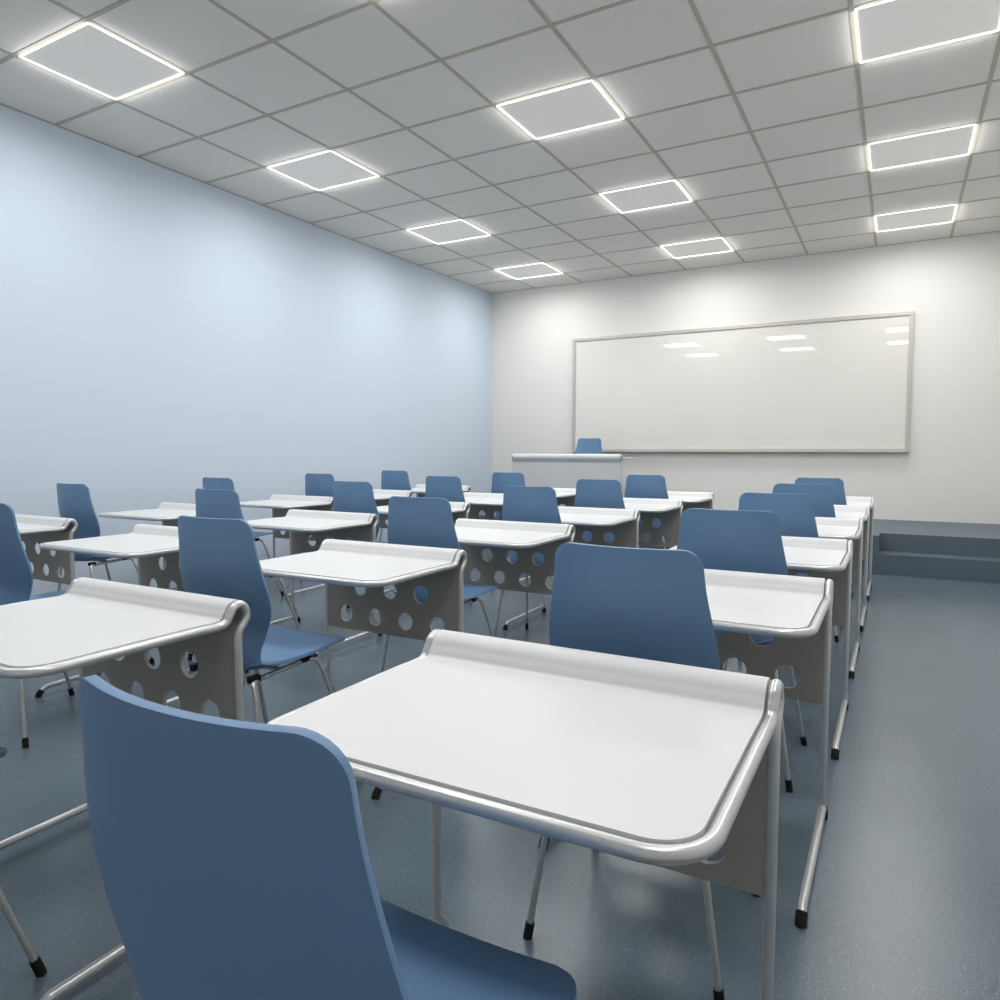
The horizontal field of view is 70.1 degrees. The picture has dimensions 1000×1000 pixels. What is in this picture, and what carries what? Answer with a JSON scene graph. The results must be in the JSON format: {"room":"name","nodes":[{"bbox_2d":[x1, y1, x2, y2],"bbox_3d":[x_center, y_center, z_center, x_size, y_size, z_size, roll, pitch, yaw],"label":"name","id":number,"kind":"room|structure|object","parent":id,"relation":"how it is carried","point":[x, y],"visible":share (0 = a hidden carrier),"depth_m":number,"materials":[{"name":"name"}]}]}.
{"room":"classroom","nodes":[
{"label":"classroom","id":0,"kind":"room"},
{"bbox_2d":[0,105,491,595],"bbox_3d":[-2.810,-1.014,6.132,0.100,3.530,11.080,2,5,29],"label":"wall","id":1,"kind":"structure","parent":0,"point":[163,331],"depth_m":6.26,"materials":[{"name":"blue paint"}]},
{"bbox_2d":[0,0,999,292],"bbox_3d":[0.108,-2.712,4.385,6.780,0.100,11.080,2,5,29],"label":"ceiling","id":2,"kind":"structure","parent":0,"point":[363,45],"depth_m":4.97,"materials":[{"name":"tile"}]},
{"bbox_2d":[19,22,183,99],"bbox_3d":[-2.422,-2.656,4.354,0.695,0.006,0.604,2,5,29],"label":"recessed light","id":3,"kind":"object","parent":2,"relation":"in","point":[87,55],"visible":1,"depth_m":4.33,"materials":[{"name":"white plastic"}]},
{"bbox_2d":[267,150,378,190],"bbox_3d":[-1.487,-2.773,6.028,0.695,0.006,0.604,2,5,29],"label":"recessed light","id":4,"kind":"object","parent":2,"relation":"in","point":[328,169],"visible":1,"depth_m":6.02,"materials":[{"name":"white plastic"}]},
{"bbox_2d":[407,219,489,243],"bbox_3d":[-0.553,-2.890,7.703,0.695,0.006,0.604,2,5,29],"label":"recessed light","id":5,"kind":"object","parent":2,"relation":"in","point":[457,230],"visible":1,"depth_m":7.71,"materials":[{"name":"white plastic"}]},
{"bbox_2d":[0,0,999,293],"bbox_3d":[0.108,-2.660,4.389,6.580,0.005,10.880,2,5,29],"label":"ceiling grid","id":6,"kind":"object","parent":2,"relation":"attached to","point":[534,5],"depth_m":5.09,"materials":[{"name":"silver metal"}]},
{"bbox_2d":[495,263,561,278],"bbox_3d":[0.382,-3.007,9.378,0.695,0.006,0.604,2,5,29],"label":"recessed light","id":7,"kind":"object","parent":2,"relation":"in","point":[539,269],"visible":1,"depth_m":9.39,"materials":[{"name":"white plastic"}]},
{"bbox_2d":[497,80,623,139],"bbox_3d":[0.429,-2.699,4.964,0.695,0.006,0.604,2,5,29],"label":"recessed light","id":8,"kind":"object","parent":2,"relation":"in","point":[582,105],"visible":1,"depth_m":4.94,"materials":[{"name":"white plastic"}]},
{"bbox_2d":[600,180,691,212],"bbox_3d":[1.363,-2.816,6.639,0.695,0.006,0.604,2,5,29],"label":"recessed light","id":9,"kind":"object","parent":2,"relation":"in","point":[666,193],"visible":1,"depth_m":6.62,"materials":[{"name":"white plastic"}]},
{"bbox_2d":[660,237,732,258],"bbox_3d":[2.298,-2.933,8.314,0.695,0.006,0.604,2,5,29],"label":"recessed light","id":10,"kind":"object","parent":2,"relation":"in","point":[716,245],"visible":1,"depth_m":8.32,"materials":[{"name":"white plastic"}]},
{"bbox_2d":[875,204,956,231],"bbox_3d":[4.214,-2.858,7.250,0.695,0.006,0.604,2,5,29],"label":"recessed light","id":11,"kind":"object","parent":2,"relation":"in","point":[942,214],"visible":1,"depth_m":7.24,"materials":[{"name":"white plastic"}]},
{"bbox_2d":[868,124,975,170],"bbox_3d":[3.279,-2.741,5.575,0.695,0.006,0.604,2,5,29],"label":"recessed light","id":12,"kind":"object","parent":2,"relation":"in","point":[953,142],"visible":1,"depth_m":5.56,"materials":[{"name":"white plastic"}]},
{"bbox_2d":[855,0,999,62],"bbox_3d":[2.345,-2.625,3.900,0.695,0.006,0.604,2,5,29],"label":"recessed light","id":13,"kind":"object","parent":2,"relation":"in","point":[887,28],"visible":1,"depth_m":3.94,"materials":[{"name":"white plastic"}]},
{"bbox_2d":[0,549,999,999],"bbox_3d":[0.108,0.909,4.638,6.780,0.100,11.080,2,5,29],"label":"floor","id":14,"kind":"structure","parent":0,"point":[904,902],"depth_m":2.07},
{"bbox_2d":[0,747,46,977],"bbox_3d":[-1.345,0.594,1.491,0.480,0.975,0.474,2,5,29],"label":"chair","id":15,"kind":"object","parent":14,"relation":"on","point":[36,963],"visible":1,"depth_m":1.58,"materials":[{"name":"blue plastic"}]},
{"bbox_2d":[0,503,74,748],"bbox_3d":[-1.978,0.481,3.104,0.480,0.975,0.474,2,5,29],"label":"chair","id":16,"kind":"object","parent":14,"relation":"on","point":[16,575],"visible":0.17,"depth_m":2.85,"materials":[{"name":"blue plastic"}]},
{"bbox_2d":[15,514,77,584],"bbox_3d":[-2.928,0.504,4.130,0.739,0.789,0.627,2,5,29],"label":"student desk","id":17,"kind":"object","parent":14,"relation":"on","point":[33,529],"visible":0.6,"depth_m":4.24,"materials":[{"name":"white plastic"}]},
{"bbox_2d":[56,483,137,590],"bbox_3d":[-2.610,0.369,4.717,0.480,0.975,0.474,2,5,29],"label":"chair","id":18,"kind":"object","parent":14,"relation":"on","point":[74,500],"visible":0.41,"depth_m":4.48,"materials":[{"name":"blue plastic"}]},
{"bbox_2d":[0,577,250,999],"bbox_3d":[-1.125,0.662,1.867,0.739,0.789,0.627,2,5,29],"label":"student desk","id":19,"kind":"object","parent":14,"relation":"on","point":[95,623],"visible":0.88,"depth_m":1.91,"materials":[{"name":"white laminate"}]},
{"bbox_2d":[35,524,244,704],"bbox_3d":[-1.758,0.549,3.480,0.739,0.789,0.627,2,5,29],"label":"student desk","id":20,"kind":"object","parent":14,"relation":"on","point":[147,543],"visible":0.49,"depth_m":3.49,"materials":[{"name":"white laminate"}]},
{"bbox_2d":[97,502,195,569],"bbox_3d":[-2.390,0.437,5.093,0.739,0.789,0.627,2,5,29],"label":"student desk","id":21,"kind":"object","parent":14,"relation":"on","point":[169,513],"visible":0.4,"depth_m":5.06,"materials":[{"name":"white plastic"}]},
{"bbox_2d":[202,477,283,595],"bbox_3d":[-2.073,0.302,5.680,0.480,0.975,0.474,2,5,29],"label":"chair","id":22,"kind":"object","parent":14,"relation":"on","point":[208,483],"visible":0.24,"depth_m":5.47,"materials":[{"name":"blue plastic"}]},
{"bbox_2d":[188,488,300,672],"bbox_3d":[-1.440,0.414,4.067,0.480,0.975,0.474,2,5,29],"label":"chair","id":23,"kind":"object","parent":14,"relation":"on","point":[210,503],"visible":0.17,"depth_m":3.83,"materials":[{"name":"blue plastic"}]},
{"bbox_2d":[178,515,344,723],"bbox_3d":[-0.807,0.527,2.454,0.480,0.975,0.474,2,5,29],"label":"chair","id":24,"kind":"object","parent":14,"relation":"on","point":[218,557],"visible":0.66,"depth_m":2.23,"materials":[{"name":"blue plastic"}]},
{"bbox_2d":[240,494,333,598],"bbox_3d":[-1.853,0.370,6.056,0.739,0.789,0.627,2,5,29],"label":"student desk","id":25,"kind":"object","parent":14,"relation":"on","point":[280,505],"visible":0.56,"depth_m":6.12,"materials":[{"name":"white plastic"}]},
{"bbox_2d":[246,509,382,656],"bbox_3d":[-1.221,0.482,4.443,0.739,0.789,0.627,2,5,29],"label":"student desk","id":26,"kind":"object","parent":14,"relation":"on","point":[300,524],"visible":0.71,"depth_m":4.52,"materials":[{"name":"white plastic"}]},
{"bbox_2d":[303,473,334,552],"bbox_3d":[-1.535,0.234,6.643,0.480,0.975,0.474,2,5,29],"label":"chair","id":27,"kind":"object","parent":14,"relation":"on","point":[315,484],"visible":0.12,"depth_m":6.40,"materials":[{"name":"blue plastic"}]},
{"bbox_2d":[78,675,576,999],"bbox_3d":[-0.163,0.641,0.817,0.480,0.975,0.474,2,5,29],"label":"chair","id":28,"kind":"object","parent":14,"relation":"on","point":[232,855],"visible":1,"depth_m":0.57,"materials":[{"name":"blue plastic"}]},
{"bbox_2d":[333,481,387,621],"bbox_3d":[-0.903,0.347,5.030,0.480,0.975,0.474,2,5,29],"label":"chair","id":29,"kind":"object","parent":14,"relation":"on","point":[356,497],"visible":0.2,"depth_m":4.79,"materials":[{"name":"blue plastic"}]},
{"bbox_2d":[259,539,466,798],"bbox_3d":[-0.587,0.595,2.830,0.739,0.789,0.627,2,5,29],"label":"student desk","id":30,"kind":"object","parent":14,"relation":"on","point":[343,566],"visible":0.85,"depth_m":2.91,"materials":[{"name":"white laminate"}]},
{"bbox_2d":[373,489,412,527],"bbox_3d":[-1.316,0.302,7.019,0.739,0.789,0.627,2,5,29],"label":"student desk","id":31,"kind":"object","parent":14,"relation":"on","point":[381,496],"visible":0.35,"depth_m":7.14,"materials":[{"name":"white laminate"}]},
{"bbox_2d":[379,470,411,540],"bbox_3d":[-0.998,0.167,7.606,0.480,0.975,0.474,2,5,29],"label":"chair","id":32,"kind":"object","parent":14,"relation":"on","point":[390,480],"visible":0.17,"depth_m":7.37,"materials":[{"name":"blue plastic"}]},
{"bbox_2d":[346,502,469,607],"bbox_3d":[-0.683,0.415,5.406,0.739,0.789,0.627,2,5,29],"label":"student desk","id":33,"kind":"object","parent":14,"relation":"on","point":[460,510],"visible":0.22,"depth_m":5.43,"materials":[{"name":"white plastic"}]},
{"bbox_2d":[380,496,497,672],"bbox_3d":[-0.270,0.460,3.417,0.480,0.975,0.474,2,5,29],"label":"chair","id":34,"kind":"object","parent":14,"relation":"on","point":[414,521],"visible":0.42,"depth_m":3.20,"materials":[{"name":"blue plastic"}]},
{"bbox_2d":[411,484,470,497],"bbox_3d":[-0.778,0.235,7.982,0.739,0.789,0.627,2,5,29],"label":"student desk","id":35,"kind":"object","parent":14,"relation":"on","point":[419,489],"visible":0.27,"depth_m":8.03,"materials":[{"name":"white laminate"}]},
{"bbox_2d":[425,476,486,560],"bbox_3d":[-0.365,0.280,5.994,0.480,0.975,0.474,2,5,29],"label":"chair","id":36,"kind":"object","parent":14,"relation":"on","point":[449,488],"visible":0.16,"depth_m":5.75,"materials":[{"name":"blue plastic"}]},
{"bbox_2d":[463,492,529,581],"bbox_3d":[-0.146,0.348,6.370,0.739,0.789,0.627,2,5,29],"label":"student desk","id":37,"kind":"object","parent":14,"relation":"on","point":[489,503],"visible":0.27,"depth_m":6.58,"materials":[{"name":"white plastic"}]},
{"bbox_2d":[487,472,528,575],"bbox_3d":[0.172,0.212,6.957,0.480,0.975,0.474,2,5,29],"label":"chair","id":38,"kind":"object","parent":14,"relation":"on","point":[500,480],"visible":0.16,"depth_m":6.75,"materials":[{"name":"blue plastic"}]},
{"bbox_2d":[454,518,574,594],"bbox_3d":[-0.050,0.527,3.793,0.739,0.789,0.627,2,5,29],"label":"student desk","id":39,"kind":"object","parent":14,"relation":"on","point":[526,539],"visible":0.72,"depth_m":3.93,"materials":[{"name":"white laminate"}]},
{"bbox_2d":[266,629,783,999],"bbox_3d":[0.046,0.707,1.217,0.739,0.789,0.627,2,5,29],"label":"student desk","id":40,"kind":"object","parent":14,"relation":"on","point":[665,765],"visible":0.94,"depth_m":1.13,"materials":[{"name":"white laminate"}]},
{"bbox_2d":[494,486,561,636],"bbox_3d":[0.268,0.392,4.380,0.480,0.975,0.474,2,5,29],"label":"chair","id":41,"kind":"object","parent":14,"relation":"on","point":[520,503],"visible":0.31,"depth_m":4.16,"materials":[{"name":"blue plastic"}]},
{"bbox_2d":[509,488,575,557],"bbox_3d":[0.392,0.281,7.333,0.739,0.789,0.627,2,5,29],"label":"student desk","id":42,"kind":"object","parent":14,"relation":"on","point":[566,496],"visible":0.11,"depth_m":7.40,"materials":[{"name":"white plastic"}]},
{"bbox_2d":[503,506,639,629],"bbox_3d":[0.488,0.460,4.756,0.739,0.789,0.627,2,5,29],"label":"student desk","id":43,"kind":"object","parent":14,"relation":"on","point":[623,523],"visible":0.56,"depth_m":4.83,"materials":[{"name":"white plastic"}]},
{"bbox_2d":[574,479,639,542],"bbox_3d":[0.805,0.325,5.343,0.480,0.975,0.474,2,5,29],"label":"chair","id":44,"kind":"object","parent":14,"relation":"on","point":[591,493],"visible":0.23,"depth_m":5.12,"materials":[{"name":"blue plastic"}]},
{"bbox_2d":[523,542,759,999],"bbox_3d":[0.374,0.574,1.780,0.480,0.975,0.474,2,5,29],"label":"chair","id":45,"kind":"object","parent":14,"relation":"on","point":[642,603],"visible":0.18,"depth_m":1.54,"materials":[{"name":"blue plastic"}]},
{"bbox_2d":[624,475,668,548],"bbox_3d":[1.343,0.258,6.307,0.480,0.975,0.474,2,5,29],"label":"chair","id":46,"kind":"object","parent":14,"relation":"on","point":[637,486],"visible":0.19,"depth_m":6.08,"materials":[{"name":"blue plastic"}]},
{"bbox_2d":[623,498,682,546],"bbox_3d":[1.025,0.393,5.719,0.739,0.789,0.627,2,5,29],"label":"student desk","id":47,"kind":"object","parent":14,"relation":"on","point":[668,511],"visible":0.52,"depth_m":5.80,"materials":[{"name":"grey metal"}]},
{"bbox_2d":[638,491,713,547],"bbox_3d":[1.563,0.326,6.683,0.739,0.789,0.627,2,5,29],"label":"student desk","id":48,"kind":"object","parent":14,"relation":"on","point":[703,500],"visible":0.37,"depth_m":6.73,"materials":[{"name":"white plastic"}]},
{"bbox_2d":[538,569,833,927],"bbox_3d":[0.584,0.640,2.180,0.739,0.789,0.627,2,5,29],"label":"student desk","id":49,"kind":"object","parent":14,"relation":"on","point":[796,611],"visible":0.55,"depth_m":2.21,"materials":[{"name":"white laminate"}]},
{"bbox_2d":[677,508,806,792],"bbox_3d":[0.912,0.507,2.743,0.480,0.975,0.474,2,5,29],"label":"chair","id":50,"kind":"object","parent":14,"relation":"on","point":[728,540],"visible":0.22,"depth_m":2.50,"materials":[{"name":"blue plastic"}]},
{"bbox_2d":[670,536,852,758],"bbox_3d":[1.121,0.573,3.143,0.739,0.789,0.627,2,5,29],"label":"student desk","id":51,"kind":"object","parent":14,"relation":"on","point":[826,558],"visible":0.33,"depth_m":3.17,"materials":[{"name":"white laminate"}]},
{"bbox_2d":[724,492,818,670],"bbox_3d":[1.449,0.439,3.706,0.480,0.975,0.474,2,5,29],"label":"chair","id":52,"kind":"object","parent":14,"relation":"on","point":[795,512],"visible":0.14,"depth_m":3.45,"materials":[{"name":"blue plastic"}]},
{"bbox_2d":[773,483,841,641],"bbox_3d":[1.987,0.372,4.669,0.480,0.975,0.474,2,5,29],"label":"chair","id":53,"kind":"object","parent":14,"relation":"on","point":[821,494],"visible":0.2,"depth_m":4.40,"materials":[{"name":"blue plastic"}]},
{"bbox_2d":[795,478,852,596],"bbox_3d":[2.524,0.305,5.632,0.480,0.975,0.474,2,5,29],"label":"chair","id":54,"kind":"object","parent":14,"relation":"on","point":[836,484],"visible":0.12,"depth_m":5.37,"materials":[{"name":"blue plastic"}]},
{"bbox_2d":[815,517,863,678],"bbox_3d":[1.659,0.506,4.106,0.739,0.789,0.627,2,5,29],"label":"student desk","id":55,"kind":"object","parent":14,"relation":"on","point":[827,527],"visible":0.37,"depth_m":4.13,"materials":[{"name":"white laminate"}]},
{"bbox_2d":[834,505,869,630],"bbox_3d":[2.196,0.439,5.069,0.739,0.789,0.627,2,5,29],"label":"student desk","id":56,"kind":"object","parent":14,"relation":"on","point":[841,511],"visible":0.3,"depth_m":5.10,"materials":[{"name":"white plastic"}]},
{"bbox_2d":[845,496,873,599],"bbox_3d":[2.733,0.371,6.032,0.739,0.789,0.627,2,5,29],"label":"student desk","id":57,"kind":"object","parent":14,"relation":"on","point":[850,500],"visible":0.28,"depth_m":6.06,"materials":[{"name":"white plastic"}]},
{"bbox_2d":[878,551,999,582],"bbox_3d":[4.231,0.625,6.594,1.293,0.195,0.265,2,5,29],"label":"step","id":58,"kind":"structure","parent":14,"relation":"on","point":[923,565],"depth_m":6.56,"materials":[{"name":"blue"}]},
{"bbox_2d":[492,232,999,523],"bbox_3d":[2.779,-1.235,9.297,6.580,3.530,0.100,2,5,29],"label":"wall","id":59,"kind":"structure","parent":0,"point":[950,470],"depth_m":8.61,"materials":[{"name":"white paint"}]},
{"bbox_2d":[479,510,999,573],"bbox_3d":[2.305,0.401,8.559,6.580,0.369,1.845,2,5,29],"label":"platform","id":60,"kind":"object","parent":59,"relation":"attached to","point":[929,537],"depth_m":6.89,"materials":[{"name":"blue"}]},
{"bbox_2d":[512,454,634,504],"bbox_3d":[0.940,-0.210,9.190,1.499,0.771,0.632,2,5,29],"label":"desk","id":61,"kind":"object","parent":60,"relation":"on","point":[538,470],"visible":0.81,"depth_m":8.95,"materials":[{"name":"white laminate"}]},
{"bbox_2d":[561,438,601,505],"bbox_3d":[1.098,-0.328,9.395,0.480,0.975,0.474,2,5,29],"label":"chair","id":62,"kind":"object","parent":60,"relation":"on","point":[584,445],"visible":0.23,"depth_m":9.56,"materials":[{"name":"blue plastic"}]},
{"bbox_2d":[571,311,914,451],"bbox_3d":[2.859,-1.414,9.133,4.188,1.600,0.084,2,5,29],"label":"whiteboard","id":63,"kind":"object","parent":59,"relation":"attached to","point":[833,384],"visible":1,"depth_m":8.96,"materials":[{"name":"white ceramic"}]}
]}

